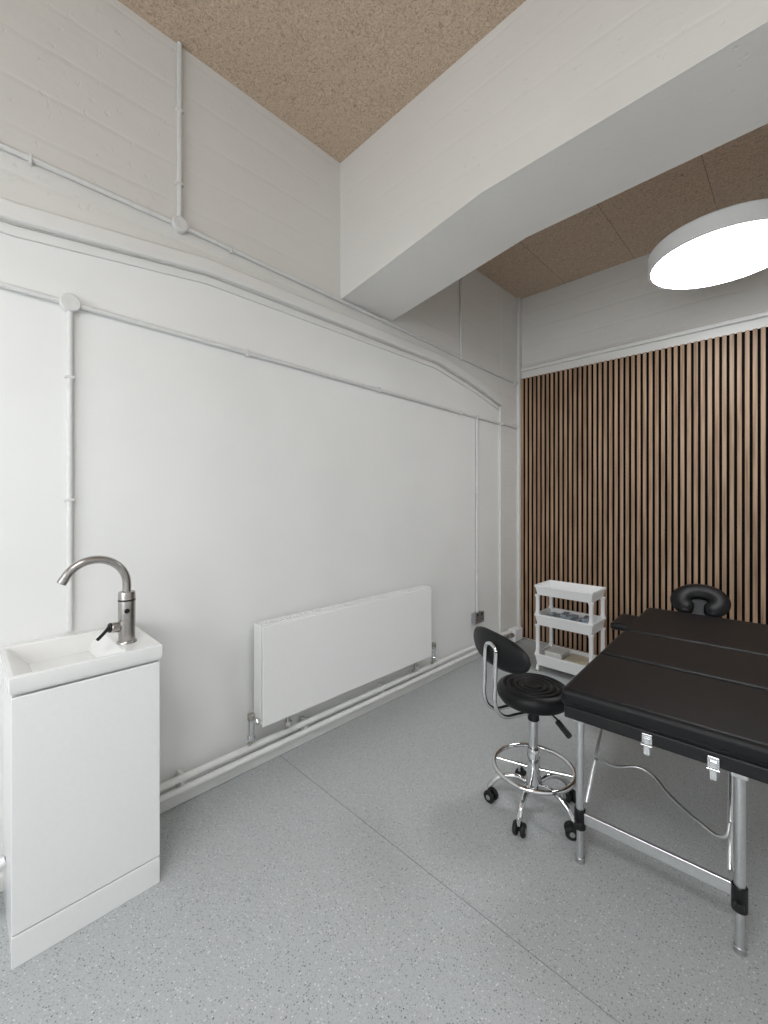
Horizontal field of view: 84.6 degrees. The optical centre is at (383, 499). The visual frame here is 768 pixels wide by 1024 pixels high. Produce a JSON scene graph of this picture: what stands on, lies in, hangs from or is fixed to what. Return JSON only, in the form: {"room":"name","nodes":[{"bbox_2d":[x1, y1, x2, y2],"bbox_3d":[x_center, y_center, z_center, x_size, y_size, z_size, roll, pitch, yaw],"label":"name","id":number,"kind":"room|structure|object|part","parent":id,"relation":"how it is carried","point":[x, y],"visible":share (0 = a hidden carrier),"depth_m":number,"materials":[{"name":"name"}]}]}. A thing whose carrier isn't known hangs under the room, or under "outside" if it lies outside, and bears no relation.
{"room":"massage treatment room","nodes":[
{"label":"massage treatment room","id":0,"kind":"room"},
{"bbox_2d":[66,311,72,630],"bbox_3d":[-1.279,-0.135,1.718,0.023,1.330,0.022,0,0,45],"label":"conduit","id":1,"kind":"object","parent":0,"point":[69,314],"depth_m":1.71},
{"bbox_2d":[0,0,499,871],"bbox_3d":[-0.872,-0.361,2.243,0.168,3.622,6.370,0,0,45],"label":"wall","id":2,"kind":"structure","parent":0,"point":[233,491],"depth_m":2.11,"materials":[{"name":"paint"}]},
{"bbox_2d":[0,653,480,892],"bbox_3d":[-0.950,1.417,2.046,0.035,0.065,5.980,0,0,45],"label":"baseboard","id":3,"kind":"structure","parent":2,"relation":"attached to","point":[165,806],"depth_m":2.43,"materials":[{"name":"white paint"}]},
{"bbox_2d":[0,221,499,409],"bbox_3d":[-0.958,-1.005,2.054,0.012,0.239,5.980,0,0,45],"label":"trim","id":4,"kind":"structure","parent":2,"relation":"attached to","point":[15,231],"depth_m":2.08,"materials":[{"name":"paint"}]},
{"bbox_2d":[0,197,502,405],"bbox_3d":[-0.936,-1.061,2.032,0.038,0.267,5.980,0,0,45],"label":"trim","id":5,"kind":"structure","parent":2,"relation":"attached to","point":[14,212],"depth_m":2.05,"materials":[{"name":"paint"}]},
{"bbox_2d":[0,41,517,630],"bbox_3d":[-0.828,-0.569,2.158,0.049,3.197,6.270,0,0,45],"label":"conduit","id":6,"kind":"object","parent":2,"relation":"attached to","point":[68,302],"visible":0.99,"depth_m":1.90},
{"bbox_2d":[160,626,521,803],"bbox_3d":[0.138,1.350,3.084,0.124,0.120,3.495,0,0,45],"label":"pipes","id":7,"kind":"object","parent":2,"relation":"attached to","point":[514,634],"visible":0.81,"depth_m":2.45,"materials":[{"name":"white metal"}]},
{"bbox_2d":[247,585,435,745],"bbox_3d":[-0.177,0.974,2.768,0.121,0.624,1.575,0,0,45],"label":"radiator","id":8,"kind":"object","parent":2,"relation":"attached to","point":[304,660],"visible":1,"depth_m":2.56,"materials":[{"name":"metal"}]},
{"bbox_3d":[-0.195,0.667,2.785,0.008,0.010,1.425,0,0,45],"label":"grille rail","id":9,"kind":"part","parent":8,"relation":"part of","materials":[{"name":"metal"}]},
{"bbox_3d":[-0.173,0.667,2.764,0.008,0.010,1.425,0,0,45],"label":"grille rail","id":10,"kind":"part","parent":8,"relation":"part of","materials":[{"name":"metal"}]},
{"bbox_2d":[259,586,426,624],"bbox_3d":[-0.168,0.668,2.765,0.064,0.006,1.392,0,0,45],"label":"grille","id":11,"kind":"object","parent":8,"relation":"attached to","point":[295,618],"depth_m":2.64,"materials":[{"name":"metal"}]},
{"bbox_3d":[-0.149,0.667,2.740,0.008,0.010,1.425,0,0,45],"label":"grille rail","id":12,"kind":"part","parent":8,"relation":"part of","materials":[{"name":"metal"}]},
{"bbox_2d":[472,611,483,624],"bbox_3d":[0.860,1.075,3.870,0.048,0.100,0.150,0,0,45],"label":"power socket","id":13,"kind":"object","parent":2,"relation":"attached to","point":[477,617],"visible":1,"depth_m":3.84,"materials":[{"name":"grey metal"}]},
{"bbox_2d":[118,0,525,162],"bbox_3d":[-0.447,-2.222,0.195,3.650,0.100,4.350,0,0,45],"label":"ceiling","id":14,"kind":"structure","parent":0,"point":[335,72],"depth_m":2.03,"materials":[{"name":"brown wood"}]},
{"bbox_2d":[0,638,767,1023],"bbox_3d":[0.368,1.499,1.021,3.650,0.101,6.670,0,0,45],"label":"floor","id":15,"kind":"structure","parent":0,"point":[272,902],"depth_m":1.53,"materials":[{"name":"plastic"}]},
{"bbox_2d":[0,626,162,969],"bbox_3d":[-1.152,0.998,1.570,0.411,0.905,0.483,0,0,45],"label":"sink vanity","id":16,"kind":"object","parent":15,"relation":"on","point":[81,713],"visible":0.96,"depth_m":1.44,"materials":[{"name":"white paint"}]},
{"bbox_2d":[0,626,162,695],"bbox_3d":[-1.137,0.581,1.585,0.410,0.071,0.441,0,0,45],"label":"basin","id":17,"kind":"object","parent":16,"relation":"in","point":[48,666],"depth_m":1.54,"materials":[{"name":"white ceramic"}]},
{"bbox_3d":[-1.004,1.401,1.455,0.018,0.099,0.424,0,0,45],"label":"plinth panel","id":18,"kind":"part","parent":16,"relation":"part of","materials":[{"name":"white paint"}]},
{"bbox_2d":[57,556,136,644],"bbox_3d":[-1.051,0.375,1.555,0.068,0.340,0.249,0,0,45],"label":"faucet","id":19,"kind":"object","parent":16,"relation":"on","point":[125,626],"visible":1,"depth_m":1.59,"materials":[{"name":"metal"}]},
{"bbox_3d":[-1.054,0.280,1.552,0.029,0.150,0.220,0,0,45],"label":"spout","id":20,"kind":"part","parent":19,"relation":"part of","materials":[{"name":"metal"}]},
{"bbox_3d":[-1.033,0.488,1.559,0.012,0.054,0.061,0,0,23],"label":"handle lever","id":21,"kind":"part","parent":19,"relation":"part of","materials":[{"name":"black plastic"}]},
{"bbox_2d":[473,626,576,840],"bbox_3d":[0.685,1.026,1.980,0.488,0.848,0.443,0,0,-13],"label":"stool","id":22,"kind":"object","parent":15,"relation":"on","point":[534,695],"visible":0.98,"depth_m":1.91,"materials":[{"name":"black leather"}]},
{"bbox_2d":[473,626,530,673],"bbox_3d":[0.508,0.678,1.925,0.060,0.152,0.424,0,0,-21],"label":"backrest cushion","id":23,"kind":"object","parent":22,"relation":"on","point":[505,655],"depth_m":1.85,"materials":[{"name":"black leather"}]},
{"bbox_3d":[0.589,1.342,2.015,0.182,0.088,0.025,0,0,19],"label":"leg","id":24,"kind":"part","parent":22,"relation":"part of","materials":[{"name":"silver metal"}]},
{"bbox_3d":[0.579,1.383,1.815,0.018,0.035,0.018,0,0,45],"label":"caster stem","id":25,"kind":"part","parent":22,"relation":"part of","materials":[{"name":"silver metal"}]},
{"bbox_3d":[0.702,1.342,2.096,0.025,0.088,0.182,0,0,1],"label":"leg","id":26,"kind":"part","parent":22,"relation":"part of","materials":[{"name":"silver metal"}]},
{"bbox_3d":[0.630,1.342,1.883,0.025,0.088,0.182,0,0,37],"label":"leg","id":27,"kind":"part","parent":22,"relation":"part of","materials":[{"name":"silver metal"}]},
{"bbox_2d":[497,673,564,715],"bbox_3d":[0.700,0.905,1.978,0.332,0.080,0.332,0,0,45],"label":"seat cushion","id":28,"kind":"object","parent":22,"relation":"on","point":[529,693],"depth_m":1.90,"materials":[{"name":"black leather"}]},
{"bbox_3d":[0.813,1.342,2.013,0.182,0.088,0.025,0,0,-17],"label":"leg","id":29,"kind":"part","parent":22,"relation":"part of","materials":[{"name":"silver metal"}]},
{"bbox_3d":[0.769,1.342,1.882,0.025,0.088,0.182,0,0,-35],"label":"leg","id":30,"kind":"part","parent":22,"relation":"part of","materials":[{"name":"silver metal"}]},
{"bbox_2d":[534,580,605,674],"bbox_3d":[1.556,1.085,3.536,0.472,0.730,0.312,0,0,45],"label":"trolley","id":31,"kind":"object","parent":15,"relation":"on","point":[570,661],"visible":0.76,"depth_m":3.49,"materials":[{"name":"white plastic"}]},
{"bbox_3d":[1.308,0.885,3.591,0.037,0.170,0.037,0,0,45],"label":"post","id":32,"kind":"part","parent":31,"relation":"part of","materials":[{"name":"white plastic"}]},
{"bbox_3d":[1.308,1.180,3.591,0.037,0.250,0.037,0,0,45],"label":"post","id":33,"kind":"part","parent":31,"relation":"part of","materials":[{"name":"white plastic"}]},
{"bbox_3d":[1.498,0.885,3.783,0.037,0.170,0.037,0,0,45],"label":"post","id":34,"kind":"part","parent":31,"relation":"part of","materials":[{"name":"white plastic"}]},
{"bbox_3d":[1.498,1.180,3.783,0.037,0.250,0.037,0,0,45],"label":"post","id":35,"kind":"part","parent":31,"relation":"part of","materials":[{"name":"white plastic"}]},
{"bbox_2d":[534,645,596,674],"bbox_3d":[1.556,1.350,3.536,0.472,0.100,0.312,0,0,45],"label":"tray","id":36,"kind":"object","parent":31,"relation":"on","point":[570,661],"depth_m":3.51,"materials":[{"name":"white plastic"}]},
{"bbox_2d":[534,580,605,602],"bbox_3d":[1.556,0.762,3.536,0.472,0.085,0.312,0,0,45],"label":"tray","id":37,"kind":"object","parent":31,"relation":"on","point":[551,588],"depth_m":3.50,"materials":[{"name":"white plastic"}]},
{"bbox_2d":[534,608,605,635],"bbox_3d":[1.556,1.012,3.536,0.472,0.095,0.312,0,0,45],"label":"tray","id":38,"kind":"object","parent":31,"relation":"on","point":[567,620],"depth_m":3.47,"materials":[{"name":"white plastic"}]},
{"bbox_3d":[1.614,0.885,3.289,0.037,0.170,0.037,0,0,45],"label":"post","id":39,"kind":"part","parent":31,"relation":"part of","materials":[{"name":"white plastic"}]},
{"bbox_3d":[1.614,1.180,3.289,0.037,0.250,0.037,0,0,45],"label":"post","id":40,"kind":"part","parent":31,"relation":"part of","materials":[{"name":"white plastic"}]},
{"bbox_3d":[1.804,0.885,3.481,0.037,0.170,0.037,0,0,45],"label":"post","id":41,"kind":"part","parent":31,"relation":"part of","materials":[{"name":"white plastic"}]},
{"bbox_3d":[1.804,1.180,3.481,0.037,0.250,0.037,0,0,45],"label":"post","id":42,"kind":"part","parent":31,"relation":"part of","materials":[{"name":"white plastic"}]},
{"bbox_2d":[561,584,767,956],"bbox_3d":[1.526,1.013,2.182,0.778,0.874,1.954,0,0,42],"label":"massage table","id":43,"kind":"object","parent":15,"relation":"on","point":[691,682],"visible":1,"depth_m":1.61,"materials":[{"name":"black leather"}]},
{"bbox_3d":[0.766,1.285,1.670,0.026,0.026,0.024,0,0,42],"label":"clamp knob","id":44,"kind":"part","parent":43,"relation":"part of","materials":[{"name":"black plastic"}]},
{"bbox_3d":[0.786,1.073,1.692,0.031,0.474,0.031,0,0,42],"label":"leg","id":45,"kind":"part","parent":43,"relation":"part of","materials":[{"name":"metal"}]},
{"bbox_3d":[0.786,1.350,1.692,0.025,0.200,0.025,0,0,42],"label":"leg","id":46,"kind":"part","parent":43,"relation":"part of","materials":[{"name":"metal"}]},
{"bbox_3d":[0.901,0.818,1.446,0.032,0.035,0.007,0,0,42],"label":"latch plate","id":47,"kind":"part","parent":43,"relation":"part of","materials":[{"name":"silver metal"}]},
{"bbox_3d":[1.092,0.817,1.607,0.626,0.047,0.488,0,0,42],"label":"frame","id":48,"kind":"part","parent":43,"relation":"part of","materials":[{"name":"black plastic"}]},
{"bbox_3d":[2.110,0.686,2.820,0.230,0.145,0.181,0,0,42],"label":"cradle plate","id":49,"kind":"part","parent":43,"relation":"part of","materials":[{"name":"black plastic"}]},
{"bbox_2d":[670,584,730,617],"bbox_3d":[2.111,0.666,2.822,0.328,0.181,0.220,0,0,42],"label":"cushion","id":50,"kind":"object","parent":43,"relation":"on","point":[700,599],"depth_m":2.80,"materials":[{"name":"black leather"}]},
{"bbox_3d":[1.035,0.824,1.325,0.032,0.035,0.007,0,0,42],"label":"latch plate","id":51,"kind":"part","parent":43,"relation":"part of","materials":[{"name":"silver metal"}]},
{"bbox_3d":[1.141,1.073,1.354,0.031,0.474,0.031,0,0,42],"label":"leg","id":52,"kind":"part","parent":43,"relation":"part of","materials":[{"name":"metal"}]},
{"bbox_3d":[1.121,1.285,1.331,0.026,0.026,0.024,0,0,42],"label":"clamp knob","id":53,"kind":"part","parent":43,"relation":"part of","materials":[{"name":"black plastic"}]},
{"bbox_3d":[1.141,1.350,1.354,0.025,0.200,0.025,0,0,42],"label":"leg","id":54,"kind":"part","parent":43,"relation":"part of","materials":[{"name":"metal"}]},
{"bbox_2d":[476,419,477,611],"bbox_3d":[0.852,0.135,3.878,0.021,1.790,0.020,0,0,45],"label":"conduit","id":55,"kind":"object","parent":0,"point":[476,419],"depth_m":3.87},
{"bbox_2d":[499,287,516,637],"bbox_3d":[1.282,-0.330,4.318,0.022,3.560,0.390,0,0,45],"label":"wall","id":56,"kind":"structure","parent":0,"point":[508,302],"depth_m":4.27,"materials":[{"name":"paint"}]},
{"bbox_2d":[517,297,521,626],"bbox_3d":[1.417,-0.330,4.417,0.030,3.560,0.060,0,0,45],"label":"pillar","id":57,"kind":"structure","parent":0,"point":[519,300],"depth_m":4.40,"materials":[{"name":"paint"}]},
{"bbox_2d":[340,0,767,321],"bbox_3d":[1.063,-1.730,1.726,3.350,0.884,0.470,0,0,45],"label":"ceiling beam","id":58,"kind":"structure","parent":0,"point":[563,108],"depth_m":1.87,"materials":[{"name":"white paint"}]},
{"bbox_2d":[476,123,767,298],"bbox_3d":[1.895,-2.191,2.569,3.650,0.162,2.320,0,0,45],"label":"ceiling","id":59,"kind":"structure","parent":0,"point":[626,226],"depth_m":3.17,"materials":[{"name":"brown wood"}]},
{"bbox_2d":[648,174,767,289],"bbox_3d":[1.998,-1.767,2.496,0.740,0.684,0.740,0,0,45],"label":"pendant lamp","id":60,"kind":"object","parent":59,"relation":"hanging from","point":[730,243],"visible":0.89,"depth_m":2.43,"materials":[{"name":"white plastic"}]},
{"bbox_2d":[651,219,767,288],"bbox_3d":[1.998,-1.427,2.496,0.710,0.003,0.710,0,0,45],"label":"diffuser","id":61,"kind":"object","parent":60,"relation":"attached to","point":[732,250],"depth_m":2.48,"materials":[{"name":"white plastic"}]},
{"bbox_2d":[522,253,767,652],"bbox_3d":[2.657,-0.361,3.342,3.650,3.622,0.150,0,0,45],"label":"wall","id":62,"kind":"structure","parent":0,"point":[616,305],"depth_m":3.77,"materials":[{"name":"paint"}]},
{"bbox_2d":[521,310,767,371],"bbox_3d":[2.610,-1.360,3.258,3.298,0.040,0.035,0,0,45],"label":"trim","id":63,"kind":"structure","parent":62,"relation":"attached to","point":[764,313],"depth_m":3.56,"materials":[{"name":"paint"}]},
{"bbox_2d":[524,327,767,654],"bbox_3d":[2.609,0.083,3.276,3.266,2.695,0.009,0,0,45],"label":"backing","id":64,"kind":"object","parent":62,"relation":"attached to","point":[759,329],"visible":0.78,"depth_m":3.56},
{"bbox_2d":[521,326,765,654],"bbox_3d":[2.588,0.083,3.278,3.230,2.695,0.018,0,0,45],"label":"slats","id":65,"kind":"structure","parent":64,"relation":"attached to","point":[763,329],"depth_m":3.61,"materials":[{"name":"brown wood"}]}
]}

